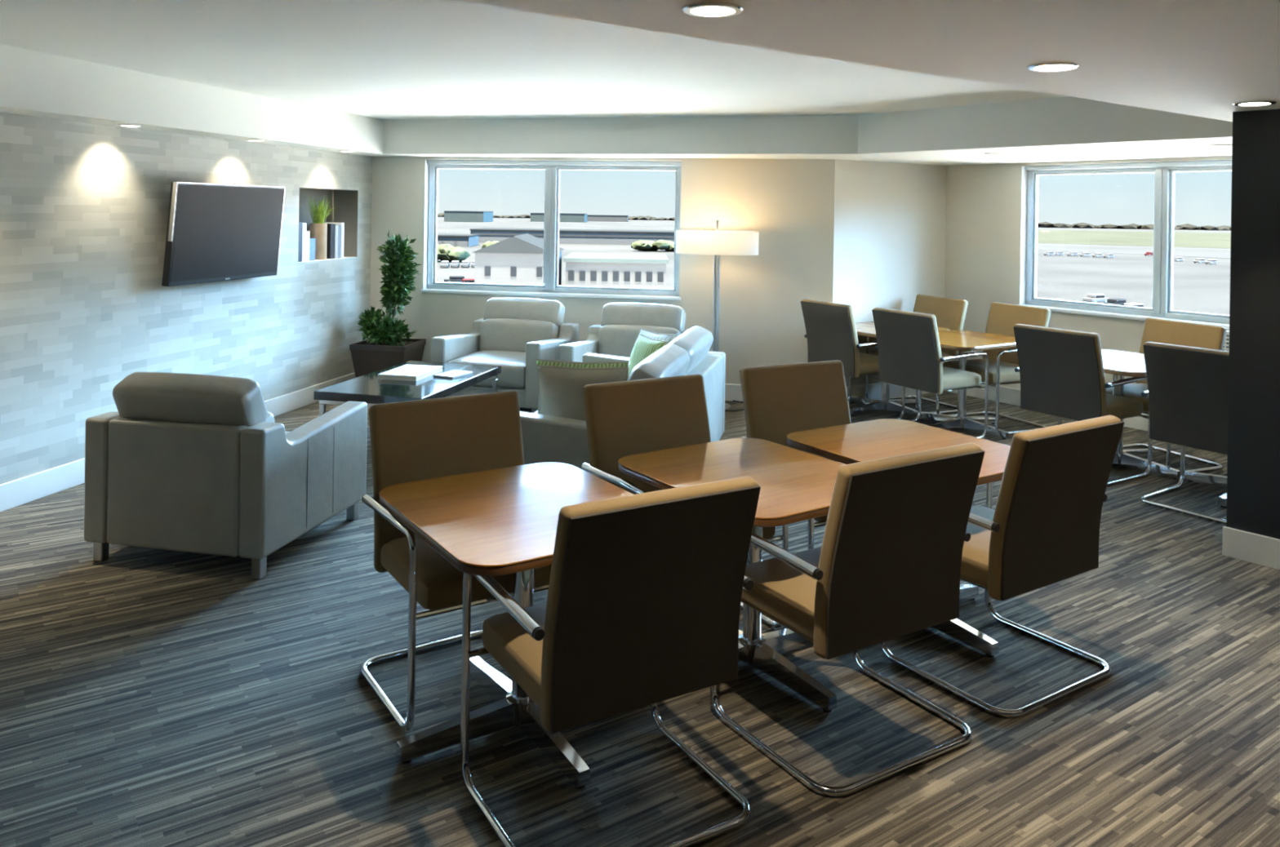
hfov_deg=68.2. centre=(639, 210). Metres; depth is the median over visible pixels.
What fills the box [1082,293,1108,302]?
car
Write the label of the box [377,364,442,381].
book
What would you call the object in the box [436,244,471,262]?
shrub
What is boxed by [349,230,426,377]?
potted shrub
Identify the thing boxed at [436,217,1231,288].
ground
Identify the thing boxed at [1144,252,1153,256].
car
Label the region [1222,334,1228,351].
grille
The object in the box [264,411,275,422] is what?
pillow
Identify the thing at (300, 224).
book
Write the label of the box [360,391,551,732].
chair
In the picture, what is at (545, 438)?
leather sofa
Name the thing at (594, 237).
building
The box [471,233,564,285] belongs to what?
building
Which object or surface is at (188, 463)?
leather armchair
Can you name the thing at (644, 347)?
throw pillow
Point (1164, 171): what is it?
window
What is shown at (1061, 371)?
chair
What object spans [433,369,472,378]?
magazine
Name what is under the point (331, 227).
book
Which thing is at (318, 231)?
vase
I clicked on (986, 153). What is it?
recessed light
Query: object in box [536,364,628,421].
throw pillow
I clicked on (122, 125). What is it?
recessed light
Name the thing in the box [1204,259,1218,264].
car
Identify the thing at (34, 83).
soffit
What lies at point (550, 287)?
window
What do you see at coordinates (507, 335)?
cushion
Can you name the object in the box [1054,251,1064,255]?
car
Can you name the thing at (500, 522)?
meeting table
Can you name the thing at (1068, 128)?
soffit
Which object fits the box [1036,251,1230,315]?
tarmac
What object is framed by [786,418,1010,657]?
meeting table
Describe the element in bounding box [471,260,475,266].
car
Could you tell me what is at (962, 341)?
meeting table
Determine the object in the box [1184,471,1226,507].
meeting table
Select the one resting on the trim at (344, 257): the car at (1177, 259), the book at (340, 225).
the book at (340, 225)
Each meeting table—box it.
[378,462,633,789]
[617,438,844,712]
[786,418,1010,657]
[849,321,950,420]
[921,330,1016,439]
[1101,349,1180,479]
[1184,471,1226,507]
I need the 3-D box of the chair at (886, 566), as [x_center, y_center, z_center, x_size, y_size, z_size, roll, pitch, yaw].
[0.687,1.227,3.130,0.688,0.965,0.615,1,0,-32]
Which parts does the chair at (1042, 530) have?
seat rail, seat, armrest, backrest, panel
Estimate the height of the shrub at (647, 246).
4.362 m
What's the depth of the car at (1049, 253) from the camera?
329.34 m
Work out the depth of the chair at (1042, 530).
3.35 m
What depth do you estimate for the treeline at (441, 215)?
1334.42 m
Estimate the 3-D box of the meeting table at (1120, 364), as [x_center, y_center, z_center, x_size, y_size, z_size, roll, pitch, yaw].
[3.284,1.389,6.500,0.887,0.724,0.830,1,0,-33]
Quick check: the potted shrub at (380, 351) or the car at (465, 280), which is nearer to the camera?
the potted shrub at (380, 351)
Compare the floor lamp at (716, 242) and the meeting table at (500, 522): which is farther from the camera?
the floor lamp at (716, 242)
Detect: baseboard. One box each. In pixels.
[0,372,355,512]
[724,383,742,401]
[846,382,928,403]
[947,383,1148,431]
[1222,526,1279,569]
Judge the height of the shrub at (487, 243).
5.417 m
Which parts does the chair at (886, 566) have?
seat, armrest, sled frame, backrest, panel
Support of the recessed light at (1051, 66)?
in the ceiling at (1199, 58)
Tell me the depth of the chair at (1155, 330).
6.66 m
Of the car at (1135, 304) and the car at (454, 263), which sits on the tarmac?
the car at (1135, 304)
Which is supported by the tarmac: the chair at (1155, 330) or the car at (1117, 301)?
the car at (1117, 301)
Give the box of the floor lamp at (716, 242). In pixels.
[675,220,759,409]
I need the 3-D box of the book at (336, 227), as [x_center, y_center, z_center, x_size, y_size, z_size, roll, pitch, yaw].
[-2.829,0.283,8.584,0.173,0.300,0.052,1,0,13]
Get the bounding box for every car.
[440,260,449,267]
[444,275,464,282]
[450,260,459,267]
[460,260,469,267]
[462,278,474,283]
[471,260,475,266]
[1043,251,1055,255]
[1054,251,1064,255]
[1066,252,1079,256]
[1079,252,1091,257]
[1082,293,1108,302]
[1092,253,1103,257]
[1102,253,1115,257]
[1102,297,1126,305]
[1124,302,1146,307]
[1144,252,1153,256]
[1173,257,1184,262]
[1193,258,1206,263]
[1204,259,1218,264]
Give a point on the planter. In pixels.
(368, 357)
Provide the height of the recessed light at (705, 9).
0.022 m
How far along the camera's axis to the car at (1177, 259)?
299.17 m
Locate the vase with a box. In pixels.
[310,222,327,259]
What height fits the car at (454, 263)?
1.412 m
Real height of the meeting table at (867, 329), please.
0.724 m
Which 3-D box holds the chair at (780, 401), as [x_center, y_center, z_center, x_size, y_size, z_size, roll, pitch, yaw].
[0.866,1.230,4.370,0.688,0.965,0.615,1,0,-29]
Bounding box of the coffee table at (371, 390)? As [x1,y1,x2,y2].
[313,360,501,416]
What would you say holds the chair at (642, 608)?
on the floor
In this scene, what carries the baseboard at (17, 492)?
attached to the wall at (85, 306)
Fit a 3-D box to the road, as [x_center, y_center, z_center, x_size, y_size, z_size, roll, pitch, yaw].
[187.333,16.547,385.000,136.499,0.080,170.000,1,0,0]
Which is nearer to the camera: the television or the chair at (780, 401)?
the chair at (780, 401)
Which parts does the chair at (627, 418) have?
armrest, backrest, sled frame, seat, seat rail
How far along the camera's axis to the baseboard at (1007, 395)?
8.55 m
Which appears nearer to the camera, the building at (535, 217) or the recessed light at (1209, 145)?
the recessed light at (1209, 145)
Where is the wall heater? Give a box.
[1222,329,1229,351]
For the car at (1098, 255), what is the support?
on the tarmac
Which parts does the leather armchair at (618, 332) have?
armrest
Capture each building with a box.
[437,233,479,247]
[444,210,493,222]
[469,227,674,244]
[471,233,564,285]
[529,213,586,222]
[563,252,668,288]
[586,214,628,222]
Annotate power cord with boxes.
[724,400,744,411]
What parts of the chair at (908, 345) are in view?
panel, backrest, sled frame, seat, armrest, seat rail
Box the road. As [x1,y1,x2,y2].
[1037,247,1230,258]
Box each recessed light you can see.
[118,124,140,127]
[246,138,264,141]
[339,150,354,151]
[682,1,742,17]
[984,152,1003,155]
[1026,62,1078,71]
[1208,144,1232,146]
[1232,100,1276,106]
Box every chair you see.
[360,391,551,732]
[460,476,760,846]
[580,373,788,628]
[710,442,984,797]
[739,360,851,550]
[800,298,905,423]
[864,293,968,413]
[871,307,988,439]
[879,415,1124,718]
[936,302,1051,435]
[1013,324,1152,486]
[1106,317,1226,472]
[1140,342,1229,524]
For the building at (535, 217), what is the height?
9.100 m
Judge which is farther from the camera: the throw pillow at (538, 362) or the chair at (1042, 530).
the throw pillow at (538, 362)
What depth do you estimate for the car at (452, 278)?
167.23 m
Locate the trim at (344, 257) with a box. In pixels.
[297,257,356,262]
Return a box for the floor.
[0,391,1279,846]
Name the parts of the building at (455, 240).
garage door, garage door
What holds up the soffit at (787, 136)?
attached to the ceiling at (384, 60)
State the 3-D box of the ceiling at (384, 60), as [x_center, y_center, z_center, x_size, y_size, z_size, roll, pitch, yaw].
[0.906,-0.903,2.970,13.132,0.250,13.111,1,0,0]
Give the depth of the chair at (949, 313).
8.37 m
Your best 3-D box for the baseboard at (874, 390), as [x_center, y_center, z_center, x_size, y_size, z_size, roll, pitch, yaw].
[2.304,1.662,8.746,1.461,0.148,0.017,1,0,-32]
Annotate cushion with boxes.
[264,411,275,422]
[448,350,525,389]
[479,318,559,352]
[598,324,681,358]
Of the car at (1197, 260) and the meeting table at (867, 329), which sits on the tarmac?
the car at (1197, 260)
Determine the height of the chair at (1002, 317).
0.965 m
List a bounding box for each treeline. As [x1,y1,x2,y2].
[437,213,674,220]
[1037,222,1231,230]
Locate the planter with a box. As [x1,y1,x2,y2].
[349,337,426,377]
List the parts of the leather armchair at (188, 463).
leg, armrest, frame, leg, armrest, leg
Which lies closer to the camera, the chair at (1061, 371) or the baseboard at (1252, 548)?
the baseboard at (1252, 548)
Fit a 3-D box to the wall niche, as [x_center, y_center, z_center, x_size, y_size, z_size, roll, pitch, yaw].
[-3.015,0.121,8.424,0.038,0.667,0.995,1,0,13]
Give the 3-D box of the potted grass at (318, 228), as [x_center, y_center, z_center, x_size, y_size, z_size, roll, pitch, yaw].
[-2.806,0.145,8.413,0.253,0.576,0.372,1,0,37]
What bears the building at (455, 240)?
on the ground at (443, 273)
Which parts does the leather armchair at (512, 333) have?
armrest, armrest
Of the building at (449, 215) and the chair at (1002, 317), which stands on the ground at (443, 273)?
the building at (449, 215)
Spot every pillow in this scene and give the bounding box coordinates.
[535,359,628,413]
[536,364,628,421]
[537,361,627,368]
[627,333,666,378]
[638,328,677,345]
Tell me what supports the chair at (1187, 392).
on the floor
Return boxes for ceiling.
[0,0,1066,119]
[458,0,1279,121]
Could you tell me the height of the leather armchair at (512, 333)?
0.897 m
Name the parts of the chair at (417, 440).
armrest, sled frame, backrest, seat, seat rail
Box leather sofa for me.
[520,325,725,469]
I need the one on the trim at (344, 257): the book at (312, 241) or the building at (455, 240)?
the book at (312, 241)
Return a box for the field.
[1037,229,1231,248]
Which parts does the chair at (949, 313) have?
sled frame, seat, backrest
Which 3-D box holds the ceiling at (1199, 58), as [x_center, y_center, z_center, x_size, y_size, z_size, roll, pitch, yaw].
[0.900,-0.655,0.951,13.162,0.247,8.902,1,0,0]
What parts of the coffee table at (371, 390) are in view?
leg, rail, rail, leg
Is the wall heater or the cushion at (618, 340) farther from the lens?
the cushion at (618, 340)
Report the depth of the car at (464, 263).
215.77 m
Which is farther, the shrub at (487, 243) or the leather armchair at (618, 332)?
the shrub at (487, 243)
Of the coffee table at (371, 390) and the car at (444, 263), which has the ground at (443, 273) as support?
the car at (444, 263)
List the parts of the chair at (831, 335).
panel, backrest, armrest, seat, sled frame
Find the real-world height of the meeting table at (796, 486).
0.724 m
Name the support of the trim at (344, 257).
attached to the wall at (85, 306)
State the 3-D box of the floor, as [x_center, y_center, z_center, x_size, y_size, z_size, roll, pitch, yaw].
[0.863,1.813,2.942,12.776,0.200,12.697,1,0,0]
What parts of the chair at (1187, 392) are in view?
sled frame, panel, backrest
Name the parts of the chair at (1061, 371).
panel, backrest, sled frame, seat, armrest, seat rail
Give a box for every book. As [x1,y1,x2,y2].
[297,222,302,262]
[302,222,306,261]
[306,231,310,261]
[309,238,315,260]
[324,222,344,257]
[326,223,334,258]
[334,224,341,257]
[334,225,338,258]
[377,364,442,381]
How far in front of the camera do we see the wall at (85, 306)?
6.04 m
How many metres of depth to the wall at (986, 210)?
8.70 m
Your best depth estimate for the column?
4.70 m
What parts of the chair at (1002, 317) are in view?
seat, sled frame, seat rail, armrest, backrest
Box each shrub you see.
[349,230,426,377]
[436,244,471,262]
[481,240,498,248]
[631,240,674,251]
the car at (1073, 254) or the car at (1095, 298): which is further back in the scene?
the car at (1073, 254)
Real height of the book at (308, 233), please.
0.255 m
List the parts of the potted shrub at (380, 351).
stem, crown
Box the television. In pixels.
[161,182,285,286]
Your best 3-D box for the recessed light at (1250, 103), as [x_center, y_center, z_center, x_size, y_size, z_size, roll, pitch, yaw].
[2.853,-0.502,4.393,0.171,0.022,0.171,1,0,0]
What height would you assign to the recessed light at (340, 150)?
0.022 m
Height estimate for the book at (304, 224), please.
0.325 m
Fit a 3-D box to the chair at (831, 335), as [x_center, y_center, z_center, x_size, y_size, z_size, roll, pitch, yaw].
[1.770,1.244,7.964,0.615,0.965,0.688,1,0,-29]
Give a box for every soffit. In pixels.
[0,44,383,155]
[371,115,858,159]
[837,96,1232,165]
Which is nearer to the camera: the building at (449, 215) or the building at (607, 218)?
the building at (449, 215)
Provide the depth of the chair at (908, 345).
7.17 m
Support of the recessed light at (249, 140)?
attached to the soffit at (34, 83)
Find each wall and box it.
[0,112,372,484]
[369,156,835,384]
[832,159,946,386]
[944,155,1231,389]
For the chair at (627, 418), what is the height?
0.965 m
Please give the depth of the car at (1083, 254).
325.42 m
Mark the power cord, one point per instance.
(733, 400)
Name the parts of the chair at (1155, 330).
seat, sled frame, backrest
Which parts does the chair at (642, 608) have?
seat rail, armrest, seat, backrest, panel, armrest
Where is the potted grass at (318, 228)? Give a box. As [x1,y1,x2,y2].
[306,195,338,259]
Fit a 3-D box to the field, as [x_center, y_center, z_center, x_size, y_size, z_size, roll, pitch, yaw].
[439.385,20.439,710.000,590.718,0.060,580.000,1,0,0]
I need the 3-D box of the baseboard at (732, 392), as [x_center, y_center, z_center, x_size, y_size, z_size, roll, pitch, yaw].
[-0.441,1.619,8.713,4.347,0.148,0.015,1,0,9]
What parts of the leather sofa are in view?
armrest, armrest, frame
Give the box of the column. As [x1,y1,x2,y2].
[1226,108,1279,539]
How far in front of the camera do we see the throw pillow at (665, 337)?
6.60 m
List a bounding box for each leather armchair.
[84,372,367,579]
[431,297,578,413]
[558,302,688,362]
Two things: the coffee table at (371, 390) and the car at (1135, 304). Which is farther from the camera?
the car at (1135, 304)
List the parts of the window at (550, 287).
sash, sill, sash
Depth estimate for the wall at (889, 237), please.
8.71 m
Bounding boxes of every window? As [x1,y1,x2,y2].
[421,160,680,300]
[1017,160,1231,329]
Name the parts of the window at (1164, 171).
sash, sill, sash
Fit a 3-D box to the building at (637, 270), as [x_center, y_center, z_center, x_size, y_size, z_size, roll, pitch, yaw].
[-3.139,9.953,130.000,13.554,7.400,16.600,1,0,0]
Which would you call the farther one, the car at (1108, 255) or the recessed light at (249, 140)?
the car at (1108, 255)
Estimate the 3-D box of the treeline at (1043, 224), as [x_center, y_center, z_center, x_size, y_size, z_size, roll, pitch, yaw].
[592.104,20.008,1180.754,613.124,9.660,56.727,1,0,0]
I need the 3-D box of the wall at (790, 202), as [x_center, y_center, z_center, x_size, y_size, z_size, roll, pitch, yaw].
[-0.417,0.438,8.830,4.351,2.512,0.220,1,0,9]
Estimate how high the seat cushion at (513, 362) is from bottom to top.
0.245 m
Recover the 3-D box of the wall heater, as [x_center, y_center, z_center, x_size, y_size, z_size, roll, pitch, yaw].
[4.690,1.256,6.586,0.100,0.712,1.290,1,0,-35]
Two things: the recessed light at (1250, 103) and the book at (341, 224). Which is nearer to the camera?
the recessed light at (1250, 103)
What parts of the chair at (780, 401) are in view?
panel, backrest, sled frame, seat rail, seat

